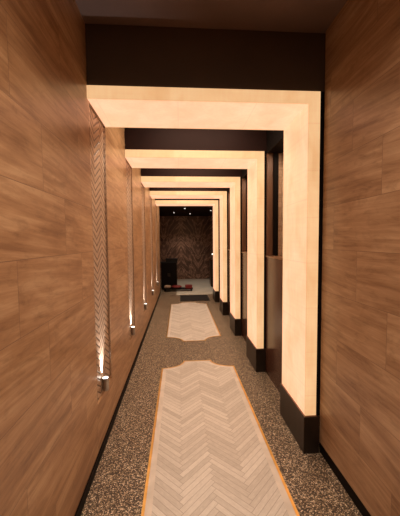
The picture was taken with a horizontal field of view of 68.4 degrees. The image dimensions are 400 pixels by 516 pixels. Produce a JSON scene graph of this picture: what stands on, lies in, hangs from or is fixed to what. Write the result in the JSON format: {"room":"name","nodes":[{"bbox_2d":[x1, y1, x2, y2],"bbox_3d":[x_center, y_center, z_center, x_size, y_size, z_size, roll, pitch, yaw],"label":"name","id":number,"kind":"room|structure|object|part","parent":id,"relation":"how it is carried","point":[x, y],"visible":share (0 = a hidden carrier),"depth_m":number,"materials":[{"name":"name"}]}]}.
{"room":"hallway","nodes":[
{"label":"hallway","id":0,"kind":"room"},
{"bbox_2d":[0,0,159,515],"bbox_3d":[-0.835,-0.187,2.893,0.160,2.842,10.300,-1,3,-4],"label":"wall","id":1,"kind":"structure","parent":0,"point":[53,425],"depth_m":1.29,"materials":[{"name":"walnut wood"}]},
{"bbox_2d":[89,106,111,401],"bbox_3d":[-0.708,-0.010,2.083,0.026,1.946,0.394,-1,3,-4],"label":"strip","id":2,"kind":"object","parent":1,"relation":"attached to","point":[97,131],"visible":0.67,"depth_m":2.10,"materials":[{"name":"brown wood"}]},
{"bbox_3d":[-0.690,0.001,1.890,0.012,1.946,0.005,-1,3,-4],"label":"jamb trim","id":3,"kind":"part","parent":2,"relation":"part of","materials":[{"name":"beige wood"}]},
{"bbox_2d":[102,376,108,391],"bbox_3d":[-0.676,0.902,2.109,0.047,0.094,0.047,-1,3,-4],"label":"uplight","id":4,"kind":"object","parent":2,"relation":"attached to","point":[105,380],"visible":1,"depth_m":2.09,"materials":[{"name":"metal"}]},
{"bbox_3d":[-0.716,-0.021,2.277,0.013,1.946,0.005,-1,3,-4],"label":"jamb trim","id":5,"kind":"part","parent":2,"relation":"part of","materials":[{"name":"brown wood"}]},
{"bbox_2d":[74,293,160,515],"bbox_3d":[-0.818,1.260,2.977,0.170,0.058,10.300,-1,3,-4],"label":"baseboard","id":6,"kind":"structure","parent":1,"relation":"attached to","point":[99,456],"depth_m":2.12,"materials":[{"name":"black wood"}]},
{"bbox_2d":[126,162,134,336],"bbox_3d":[-0.795,-0.081,3.332,0.026,1.946,0.394,-1,3,-4],"label":"strip","id":7,"kind":"object","parent":1,"relation":"attached to","point":[128,169],"visible":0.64,"depth_m":3.39,"materials":[{"name":"brown wood"}]},
{"bbox_2d":[131,326,134,334],"bbox_3d":[-0.762,0.831,3.358,0.047,0.094,0.047,-1,3,-4],"label":"uplight","id":8,"kind":"object","parent":7,"relation":"attached to","point":[132,327],"visible":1,"depth_m":3.34,"materials":[{"name":"metal"}]},
{"bbox_3d":[-0.802,-0.092,3.525,0.013,1.946,0.005,-1,3,-4],"label":"jamb trim","id":9,"kind":"part","parent":7,"relation":"part of","materials":[{"name":"brown wood"}]},
{"bbox_2d":[141,184,146,303],"bbox_3d":[-0.881,-0.151,4.580,0.026,1.946,0.394,-1,3,-4],"label":"strip","id":10,"kind":"object","parent":1,"relation":"attached to","point":[142,187],"visible":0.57,"depth_m":4.67,"materials":[{"name":"brown wood"}]},
{"bbox_3d":[-0.889,-0.162,4.774,0.013,1.946,0.005,-1,3,-4],"label":"jamb trim","id":11,"kind":"part","parent":10,"relation":"part of","materials":[{"name":"brown wood"}]},
{"bbox_2d":[150,198,152,290],"bbox_3d":[-0.968,-0.222,5.829,0.026,1.946,0.394,-1,3,-4],"label":"strip","id":12,"kind":"object","parent":1,"relation":"attached to","point":[150,198],"visible":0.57,"depth_m":5.94,"materials":[{"name":"brown wood"}]},
{"bbox_3d":[-0.975,-0.233,6.023,0.013,1.946,0.005,-1,3,-4],"label":"jamb trim","id":13,"kind":"part","parent":12,"relation":"part of","materials":[{"name":"brown wood"}]},
{"bbox_2d":[155,205,157,281],"bbox_3d":[-1.054,-0.293,7.077,0.026,1.946,0.394,-1,3,-4],"label":"strip","id":14,"kind":"object","parent":1,"relation":"attached to","point":[155,205],"visible":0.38,"depth_m":7.22,"materials":[{"name":"brown wood"}]},
{"bbox_3d":[-1.061,-0.292,7.077,0.012,1.946,0.383,-1,3,-4],"label":"relief panel","id":15,"kind":"part","parent":14,"relation":"part of","materials":[{"name":"brown wood"}]},
{"bbox_3d":[-1.061,-0.304,7.271,0.013,1.946,0.005,-1,3,-4],"label":"jamb trim","id":16,"kind":"part","parent":14,"relation":"part of","materials":[{"name":"brown wood"}]},
{"bbox_2d":[159,219,160,292],"bbox_3d":[-1.153,-0.201,8.066,0.112,2.399,0.050,-1,3,-4],"label":"trim","id":17,"kind":"structure","parent":1,"relation":"attached to","point":[159,219],"depth_m":8.03,"materials":[{"name":"brown wood"}]},
{"bbox_2d":[159,216,212,279],"bbox_3d":[-0.180,-0.595,11.309,4.400,2.800,0.120,-1,3,-4],"label":"wall","id":18,"kind":"structure","parent":0,"point":[189,239],"depth_m":11.23,"materials":[{"name":"wood"}]},
{"bbox_2d":[159,206,212,215],"bbox_3d":[-0.077,-1.552,9.621,4.400,0.097,3.148,-1,3,-4],"label":"ceiling","id":19,"kind":"structure","parent":0,"point":[163,210],"depth_m":9.36,"materials":[{"name":"black paint"}]},
{"bbox_2d":[75,0,346,32],"bbox_3d":[-0.003,-1.532,2.875,1.850,0.100,10.300,-1,3,-4],"label":"ceiling","id":20,"kind":"structure","parent":0,"point":[305,16],"depth_m":1.71,"materials":[{"name":"paint"}]},
{"bbox_2d":[155,199,218,199],"bbox_3d":[-0.230,-1.536,7.049,1.646,0.362,0.431,-1,3,-4],"label":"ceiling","id":21,"kind":"structure","parent":20,"relation":"attached to","point":[155,199],"depth_m":6.84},
{"bbox_2d":[150,187,227,190],"bbox_3d":[-0.144,-1.465,5.800,1.646,0.362,0.431,-1,3,-4],"label":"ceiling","id":22,"kind":"structure","parent":20,"relation":"attached to","point":[151,188],"depth_m":5.58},
{"bbox_2d":[141,168,241,176],"bbox_3d":[-0.057,-1.395,4.552,1.646,0.362,0.431,-1,3,-4],"label":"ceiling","id":23,"kind":"structure","parent":20,"relation":"attached to","point":[181,172],"depth_m":4.34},
{"bbox_2d":[124,128,266,150],"bbox_3d":[0.029,-1.324,3.303,1.646,0.362,0.431,-1,3,-4],"label":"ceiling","id":24,"kind":"structure","parent":20,"relation":"attached to","point":[135,138],"depth_m":3.09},
{"bbox_2d":[85,24,325,91],"bbox_3d":[0.116,-1.253,2.054,1.646,0.362,0.431,-1,3,-4],"label":"wall","id":25,"kind":"structure","parent":20,"relation":"attached to","point":[116,55],"depth_m":1.83,"materials":[{"name":"paint"}]},
{"bbox_2d":[81,279,361,515],"bbox_3d":[0.296,1.240,4.684,4.400,0.124,13.550,-1,3,-4],"label":"floor","id":26,"kind":"structure","parent":0,"point":[117,488],"depth_m":2.28,"materials":[{"name":"stone"}]},
{"bbox_2d":[160,261,176,289],"bbox_3d":[-0.944,0.530,9.044,0.500,0.825,0.444,-1,3,-4],"label":"storage cabinet","id":27,"kind":"object","parent":26,"relation":"on","point":[168,269],"visible":0.82,"depth_m":8.84,"materials":[{"name":"black wood"}]},
{"bbox_3d":[-1.046,0.523,8.835,0.224,0.715,0.014,-1,3,-4],"label":"door","id":28,"kind":"part","parent":27,"relation":"part of","materials":[{"name":"black wood"}]},
{"bbox_2d":[166,258,177,261],"bbox_3d":[-0.866,0.066,9.000,0.356,0.105,0.256,-1,3,-4],"label":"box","id":29,"kind":"object","parent":27,"relation":"on","point":[167,259],"visible":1,"depth_m":8.88,"materials":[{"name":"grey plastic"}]},
{"bbox_3d":[-0.814,0.520,8.851,0.224,0.715,0.014,-1,3,-4],"label":"door","id":30,"kind":"part","parent":27,"relation":"part of","materials":[{"name":"black wood"}]},
{"bbox_2d":[163,287,192,291],"bbox_3d":[-0.640,0.922,8.632,0.860,0.085,0.260,-1,3,-4],"label":"platform","id":31,"kind":"object","parent":26,"relation":"on","point":[170,288],"visible":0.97,"depth_m":8.53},
{"bbox_2d":[155,200,219,301],"bbox_3d":[-0.219,-0.155,7.126,1.643,2.399,0.475,-1,3,-4],"label":"arch","id":32,"kind":"object","parent":26,"relation":"on","point":[215,203],"visible":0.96,"depth_m":6.96,"materials":[{"name":"beige wood"}]},
{"bbox_3d":[-0.329,-1.280,7.058,1.442,0.012,0.433,-1,3,-4],"label":"soffit panel","id":33,"kind":"part","parent":32,"relation":"part of","materials":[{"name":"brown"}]},
{"bbox_3d":[0.349,-0.254,7.163,0.012,2.060,0.433,-1,3,-4],"label":"post panel","id":34,"kind":"part","parent":32,"relation":"part of","materials":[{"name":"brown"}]},
{"bbox_3d":[0.509,-0.292,7.173,0.181,2.142,0.453,-1,3,-4],"label":"frame","id":35,"kind":"part","parent":32,"relation":"part of","materials":[{"name":"beige wood"}]},
{"bbox_2d":[150,191,227,314],"bbox_3d":[-0.132,-0.084,5.877,1.643,2.399,0.475,-1,3,-4],"label":"arch","id":36,"kind":"object","parent":26,"relation":"on","point":[222,195],"visible":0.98,"depth_m":5.71,"materials":[{"name":"beige wood"}]},
{"bbox_3d":[-0.242,-1.210,5.809,1.442,0.012,0.433,-1,3,-4],"label":"soffit panel","id":37,"kind":"part","parent":36,"relation":"part of","materials":[{"name":"brown wood"}]},
{"bbox_3d":[0.435,-0.183,5.914,0.012,2.060,0.433,-1,3,-4],"label":"post panel","id":38,"kind":"part","parent":36,"relation":"part of","materials":[{"name":"brown wood"}]},
{"bbox_3d":[0.595,-0.221,5.925,0.181,2.142,0.453,-1,3,-4],"label":"frame","id":39,"kind":"part","parent":36,"relation":"part of","materials":[{"name":"beige wood"}]},
{"bbox_2d":[141,176,241,335],"bbox_3d":[-0.046,-0.013,4.629,1.643,2.399,0.475,-1,3,-4],"label":"arch","id":40,"kind":"object","parent":26,"relation":"on","point":[234,183],"visible":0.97,"depth_m":4.47,"materials":[{"name":"beige wood"}]},
{"bbox_3d":[-0.156,-1.139,4.560,1.442,0.012,0.433,-1,3,-4],"label":"soffit panel","id":41,"kind":"part","parent":40,"relation":"part of","materials":[{"name":"brown wood"}]},
{"bbox_3d":[-0.153,-0.156,4.840,1.462,2.137,0.012,-1,3,-4],"label":"panel","id":42,"kind":"part","parent":40,"relation":"part of","materials":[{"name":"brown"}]},
{"bbox_3d":[0.522,-0.113,4.665,0.012,2.060,0.433,-1,3,-4],"label":"post panel","id":43,"kind":"part","parent":40,"relation":"part of","materials":[{"name":"brown wood"}]},
{"bbox_3d":[0.682,-0.151,4.676,0.181,2.142,0.453,-1,3,-4],"label":"frame","id":44,"kind":"part","parent":40,"relation":"part of","materials":[{"name":"wood"}]},
{"bbox_2d":[166,302,220,340],"bbox_3d":[-0.176,1.129,5.639,0.835,0.003,2.730,-1,3,-4],"label":"inlay","id":45,"kind":"object","parent":26,"relation":"on","point":[188,321],"visible":1,"depth_m":5.20,"materials":[{"name":"wood"}]},
{"bbox_2d":[180,295,209,300],"bbox_3d":[-0.142,1.014,7.527,0.730,0.011,0.770,-1,3,-4],"label":"floor mat","id":46,"kind":"object","parent":26,"relation":"on","point":[182,297],"visible":1,"depth_m":7.41,"materials":[{"name":"fabric"}]},
{"bbox_2d":[125,149,266,371],"bbox_3d":[0.040,0.057,3.380,1.643,2.399,0.475,-1,3,-4],"label":"arch","id":47,"kind":"object","parent":26,"relation":"on","point":[255,162],"visible":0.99,"depth_m":3.23,"materials":[{"name":"beige wood"}]},
{"bbox_3d":[-0.070,-1.068,3.312,1.442,0.012,0.433,-1,3,-4],"label":"soffit panel","id":48,"kind":"part","parent":47,"relation":"part of","materials":[{"name":"brown wood"}]},
{"bbox_3d":[-0.067,-0.085,3.591,1.462,2.137,0.012,-1,3,-4],"label":"panel","id":49,"kind":"part","parent":47,"relation":"part of","materials":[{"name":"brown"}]},
{"bbox_3d":[0.608,-0.042,3.417,0.012,2.060,0.433,-1,3,-4],"label":"post panel","id":50,"kind":"part","parent":47,"relation":"part of","materials":[{"name":"brown wood"}]},
{"bbox_3d":[0.768,-0.080,3.428,0.181,2.142,0.453,-1,3,-4],"label":"frame","id":51,"kind":"part","parent":47,"relation":"part of","materials":[{"name":"wood"}]},
{"bbox_2d":[86,85,324,453],"bbox_3d":[0.127,0.128,2.131,1.643,2.399,0.475,-1,3,-4],"label":"arch","id":52,"kind":"object","parent":26,"relation":"on","point":[300,114],"visible":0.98,"depth_m":1.99,"materials":[{"name":"beige wood"}]},
{"bbox_3d":[0.017,-0.998,2.063,1.442,0.012,0.433,-1,3,-4],"label":"soffit panel","id":53,"kind":"part","parent":52,"relation":"part of","materials":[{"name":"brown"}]},
{"bbox_3d":[0.020,-0.014,2.342,1.462,2.137,0.012,-1,3,-4],"label":"panel","id":54,"kind":"part","parent":52,"relation":"part of","materials":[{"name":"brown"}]},
{"bbox_3d":[0.695,0.029,2.168,0.012,2.060,0.433,-1,3,-4],"label":"post panel","id":55,"kind":"part","parent":52,"relation":"part of","materials":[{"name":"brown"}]},
{"bbox_3d":[0.855,-0.009,2.179,0.181,2.142,0.453,-1,3,-4],"label":"frame","id":56,"kind":"part","parent":52,"relation":"part of","materials":[{"name":"wood"}]},
{"bbox_2d":[209,259,212,286],"bbox_3d":[0.707,0.467,9.513,0.800,0.870,0.480,-1,3,-4],"label":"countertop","id":57,"kind":"structure","parent":26,"relation":"on","point":[210,260],"depth_m":9.29,"materials":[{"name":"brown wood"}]},
{"bbox_2d":[141,360,299,515],"bbox_3d":[0.068,1.329,2.113,0.835,0.003,2.950,-1,3,-4],"label":"inlay","id":58,"kind":"object","parent":26,"relation":"on","point":[211,454],"visible":1,"depth_m":2.01,"materials":[{"name":"wood"}]},
{"bbox_2d":[281,152,319,421],"bbox_3d":[0.779,-0.228,5.051,0.060,2.765,6.220,-1,3,-4],"label":"wall","id":59,"kind":"structure","parent":0,"point":[283,152],"depth_m":3.13,"materials":[{"name":"wood"}]},
{"bbox_2d":[219,199,219,259],"bbox_3d":[0.561,-0.311,6.552,0.166,2.763,0.775,-1,3,-4],"label":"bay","id":60,"kind":"object","parent":59,"relation":"attached to","point":[219,199],"visible":0.13,"depth_m":6.89,"materials":[{"name":"brown wood"}]},
{"bbox_2d":[228,188,229,316],"bbox_3d":[0.647,-0.240,5.303,0.166,2.763,0.775,-1,3,-4],"label":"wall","id":61,"kind":"structure","parent":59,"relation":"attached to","point":[228,188],"depth_m":5.63,"materials":[{"name":"brown wood"}]},
{"bbox_3d":[0.587,0.505,5.341,0.020,1.272,0.775,-1,3,-4],"label":"panel","id":62,"kind":"part","parent":61,"relation":"part of","materials":[{"name":"brown paint"}]},
{"bbox_2d":[241,169,246,340],"bbox_3d":[0.734,-0.169,4.054,0.166,2.763,0.775,-1,3,-4],"label":"bay","id":63,"kind":"object","parent":59,"relation":"attached to","point":[244,171],"visible":0.33,"depth_m":4.37,"materials":[{"name":"brown wood"}]},
{"bbox_3d":[0.673,0.576,4.093,0.020,1.272,0.775,-1,3,-4],"label":"panel","id":64,"kind":"part","parent":63,"relation":"part of","materials":[{"name":"brown paint"}]},
{"bbox_3d":[0.718,-0.638,4.393,0.052,1.082,0.045,-1,3,-4],"label":"jamb post","id":65,"kind":"part","parent":63,"relation":"part of","materials":[{"name":"black wood"}]},
{"bbox_2d":[266,130,283,392],"bbox_3d":[0.820,-0.099,2.806,0.166,2.763,0.775,-1,3,-4],"label":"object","id":66,"kind":"object","parent":59,"relation":"attached to","point":[275,138],"visible":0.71,"depth_m":3.09,"materials":[{"name":"brown paint"}]},
{"bbox_3d":[0.821,0.003,2.812,0.166,0.016,0.775,-1,3,-4],"label":"rail","id":67,"kind":"part","parent":66,"relation":"part of","materials":[{"name":"brown wood"}]},
{"bbox_3d":[0.759,0.646,2.844,0.020,1.272,0.775,-1,3,-4],"label":"panel","id":68,"kind":"part","parent":66,"relation":"part of","materials":[{"name":"brown paint"}]},
{"bbox_3d":[0.804,-0.567,3.145,0.052,1.082,0.045,-1,3,-4],"label":"jamb post","id":69,"kind":"part","parent":66,"relation":"part of","materials":[{"name":"black wood"}]},
{"bbox_2d":[319,0,399,515],"bbox_3d":[1.045,-0.041,-0.091,0.200,2.825,4.080,-1,3,-4],"label":"wall","id":70,"kind":"structure","parent":0,"point":[360,369],"depth_m":1.50,"materials":[{"name":"walnut wood"}]},
{"bbox_2d":[320,443,370,515],"bbox_3d":[1.059,1.406,-0.008,0.196,0.075,4.080,-1,3,-4],"label":"baseboard","id":71,"kind":"structure","parent":70,"relation":"attached to","point":[364,512],"depth_m":1.71,"materials":[{"name":"black wood"}]}
]}

